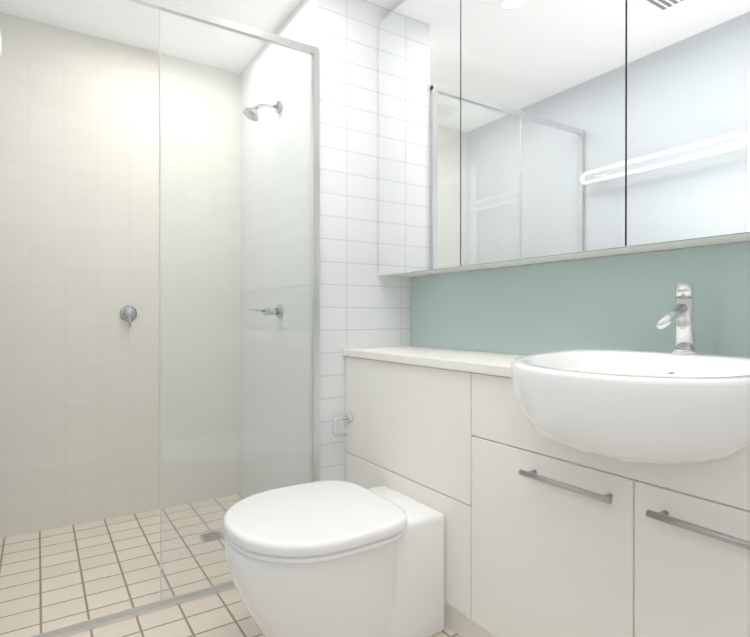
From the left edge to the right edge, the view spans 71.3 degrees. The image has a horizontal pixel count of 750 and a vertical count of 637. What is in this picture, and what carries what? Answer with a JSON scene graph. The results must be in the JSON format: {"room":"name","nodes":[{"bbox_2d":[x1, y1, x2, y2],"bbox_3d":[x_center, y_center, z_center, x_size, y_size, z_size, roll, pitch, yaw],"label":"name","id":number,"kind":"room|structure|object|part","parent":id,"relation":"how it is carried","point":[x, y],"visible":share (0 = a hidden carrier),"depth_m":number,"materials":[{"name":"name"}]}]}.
{"room":"bathroom","nodes":[
{"label":"bathroom","id":0,"kind":"room"},
{"bbox_2d":[0,12,240,538],"bbox_3d":[-1.325,-0.194,2.671,1.260,2.380,0.120,0,0,-33],"label":"wall","id":1,"kind":"structure","parent":0,"point":[79,271],"depth_m":2.60,"materials":[{"name":"beige tile"}]},
{"bbox_2d":[120,306,136,326],"bbox_3d":[-1.234,-0.011,2.623,0.080,0.106,0.058,0,0,-33],"label":"tap","id":2,"kind":"object","parent":1,"relation":"attached to","point":[128,314],"visible":1,"depth_m":2.63,"materials":[{"name":"silver metal"}]},
{"bbox_2d":[0,0,404,73],"bbox_3d":[-0.105,-1.428,1.335,1.865,0.100,3.680,0,0,-33],"label":"ceiling","id":3,"kind":"structure","parent":0,"point":[127,22],"depth_m":2.42,"materials":[{"name":"white paint"}]},
{"bbox_2d":[0,494,460,636],"bbox_3d":[-0.105,1.052,1.346,1.865,0.100,3.680,0,0,-33],"label":"floor","id":4,"kind":"structure","parent":0,"point":[56,578],"depth_m":2.01,"materials":[{"name":"tile"}]},
{"bbox_2d":[31,0,319,636],"bbox_3d":[-0.709,-0.049,1.829,1.136,2.098,0.040,0,0,-33],"label":"screen","id":5,"kind":"object","parent":4,"relation":"on","point":[259,35],"visible":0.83,"depth_m":1.95,"materials":[{"name":"clear glass"}]},
{"bbox_2d":[198,530,224,542],"bbox_3d":[-0.744,0.995,2.385,0.100,0.004,0.100,0,0,-33],"label":"shower drain","id":6,"kind":"object","parent":4,"relation":"in","point":[205,535],"depth_m":2.38,"materials":[{"name":"silver metal"}]},
{"bbox_2d":[223,480,443,636],"bbox_3d":[-0.138,0.790,1.633,0.649,0.421,0.494,0,0,-33],"label":"toilet","id":7,"kind":"object","parent":4,"relation":"on","point":[331,558],"visible":1,"depth_m":1.47,"materials":[{"name":"white ceramic"}]},
{"bbox_3d":[-0.178,0.818,1.607,0.550,0.365,0.432,0,0,-33],"label":"bowl","id":8,"kind":"part","parent":7,"relation":"part of","materials":[{"name":"white ceramic"}]},
{"bbox_3d":[-0.197,0.627,1.594,0.500,0.016,0.486,0,0,-33],"label":"seat","id":9,"kind":"part","parent":7,"relation":"part of","materials":[{"name":"white plastic"}]},
{"bbox_3d":[-0.197,0.598,1.594,0.508,0.036,0.494,0,0,-33],"label":"lid","id":10,"kind":"part","parent":7,"relation":"part of","materials":[{"name":"white plastic"}]},
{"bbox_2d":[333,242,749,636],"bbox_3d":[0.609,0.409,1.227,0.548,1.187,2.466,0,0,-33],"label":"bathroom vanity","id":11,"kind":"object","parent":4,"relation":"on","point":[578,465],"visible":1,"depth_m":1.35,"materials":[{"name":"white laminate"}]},
{"bbox_3d":[0.089,0.739,1.905,0.019,0.341,0.762,0,0,-33],"label":"panel","id":12,"kind":"part","parent":11,"relation":"part of","materials":[{"name":"white laminate"}]},
{"bbox_3d":[0.089,0.364,1.903,0.019,0.401,0.762,0,0,-33],"label":"panel","id":13,"kind":"part","parent":11,"relation":"part of","materials":[{"name":"white laminate"}]},
{"bbox_2d":[343,346,704,376],"bbox_3d":[0.686,0.147,1.276,0.365,0.030,2.466,0,0,-33],"label":"countertop","id":14,"kind":"structure","parent":11,"relation":"on","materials":[{"name":"white stone"}]},
{"bbox_2d":[511,348,749,463],"bbox_3d":[0.601,0.189,1.185,0.490,0.202,0.590,0,0,-33],"label":"basin","id":15,"kind":"object","parent":14,"relation":"in","point":[681,405],"depth_m":1.00,"materials":[{"name":"white ceramic"}]},
{"bbox_3d":[0.436,0.634,1.368,0.019,0.556,0.508,0,0,-33],"label":"door","id":16,"kind":"part","parent":11,"relation":"part of","materials":[{"name":"white laminate"}]},
{"bbox_3d":[0.463,0.404,1.272,0.040,0.015,0.255,0,0,-33],"label":"handle","id":17,"kind":"part","parent":11,"relation":"part of","materials":[{"name":"grey metal"}]},
{"bbox_2d":[656,283,698,353],"bbox_3d":[0.733,0.000,1.275,0.148,0.175,0.058,0,0,-33],"label":"tap","id":18,"kind":"object","parent":11,"relation":"on","point":[683,313],"depth_m":1.28,"materials":[{"name":"silver metal"}]},
{"bbox_3d":[0.714,0.636,0.938,0.019,0.556,0.508,0,0,-33],"label":"door","id":19,"kind":"part","parent":11,"relation":"part of","materials":[{"name":"white laminate"}]},
{"bbox_3d":[0.647,0.405,0.987,0.040,0.015,0.255,0,0,-33],"label":"handle","id":20,"kind":"part","parent":11,"relation":"part of","materials":[{"name":"grey metal"}]},
{"bbox_2d":[240,0,410,497],"bbox_3d":[-0.279,-0.195,2.770,0.605,2.380,1.090,0,0,-33],"label":"wall","id":21,"kind":"structure","parent":0,"point":[363,304],"depth_m":2.29,"materials":[{"name":"white tile"}]},
{"bbox_2d":[243,101,281,120],"bbox_3d":[-0.524,-0.970,2.423,0.177,0.112,0.076,0,0,-33],"label":"shower head","id":22,"kind":"object","parent":21,"relation":"attached to","point":[250,112],"depth_m":2.41},
{"bbox_2d":[249,305,282,317],"bbox_3d":[-0.513,-0.033,2.435,0.149,0.064,0.064,0,0,-33],"label":"shower mixer","id":23,"kind":"object","parent":21,"relation":"attached to","point":[278,312],"depth_m":2.44,"materials":[{"name":"silver metal"}]},
{"bbox_2d":[411,242,749,355],"bbox_3d":[0.837,-0.027,1.372,0.006,0.316,2.462,0,0,-33],"label":"backsplash","id":24,"kind":"structure","parent":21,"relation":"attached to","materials":[{"name":"teal glass"}]},
{"bbox_2d":[413,241,749,354],"bbox_3d":[0.924,-0.188,1.357,0.120,2.380,2.590,0,0,-33],"label":"wall","id":25,"kind":"structure","parent":0,"point":[588,258],"depth_m":1.62,"materials":[{"name":"white tile"}]},
{"bbox_2d":[378,0,453,276],"bbox_3d":[0.239,-0.745,2.126,0.188,1.114,0.546,0,0,-33],"label":"upper cabinet","id":26,"kind":"object","parent":25,"relation":"attached to","point":[416,39],"depth_m":2.07,"materials":[{"name":"white laminate"}]},
{"bbox_3d":[0.166,-0.743,2.083,0.019,1.110,0.531,0,0,-33],"label":"door","id":27,"kind":"part","parent":26,"relation":"part of","materials":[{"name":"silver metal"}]},
{"bbox_2d":[454,0,625,271],"bbox_3d":[0.551,-0.743,1.643,0.188,1.114,0.636,0,0,-33],"label":"upper cabinet","id":28,"kind":"object","parent":25,"relation":"attached to","point":[517,132],"depth_m":1.59,"materials":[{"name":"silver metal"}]},
{"bbox_3d":[0.480,-0.740,1.597,0.019,1.110,0.615,0,0,-33],"label":"door","id":29,"kind":"part","parent":28,"relation":"part of","materials":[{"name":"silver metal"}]},
{"bbox_2d":[614,0,749,253],"bbox_3d":[0.888,-0.740,1.122,0.188,1.114,0.636,0,0,-33],"label":"upper cabinet","id":30,"kind":"object","parent":25,"relation":"attached to","point":[682,67],"depth_m":1.22,"materials":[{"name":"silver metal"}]},
{"bbox_3d":[0.817,-0.738,1.077,0.019,1.110,0.615,0,0,-33],"label":"door","id":31,"kind":"part","parent":30,"relation":"part of","materials":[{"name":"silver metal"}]},
{"bbox_3d":[-0.805,-0.186,0.817,0.120,2.380,3.560,0,0,-33],"label":"wall","id":32,"kind":"structure","parent":0,"visible":0},
{"bbox_2d":[0,30,1,55],"bbox_3d":[-0.902,-0.787,1.156,0.085,0.079,0.839,0,0,-33],"label":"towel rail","id":33,"kind":"object","parent":32,"relation":"attached to","point":[0,44],"visible":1,"depth_m":1.51,"materials":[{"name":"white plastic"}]}
]}

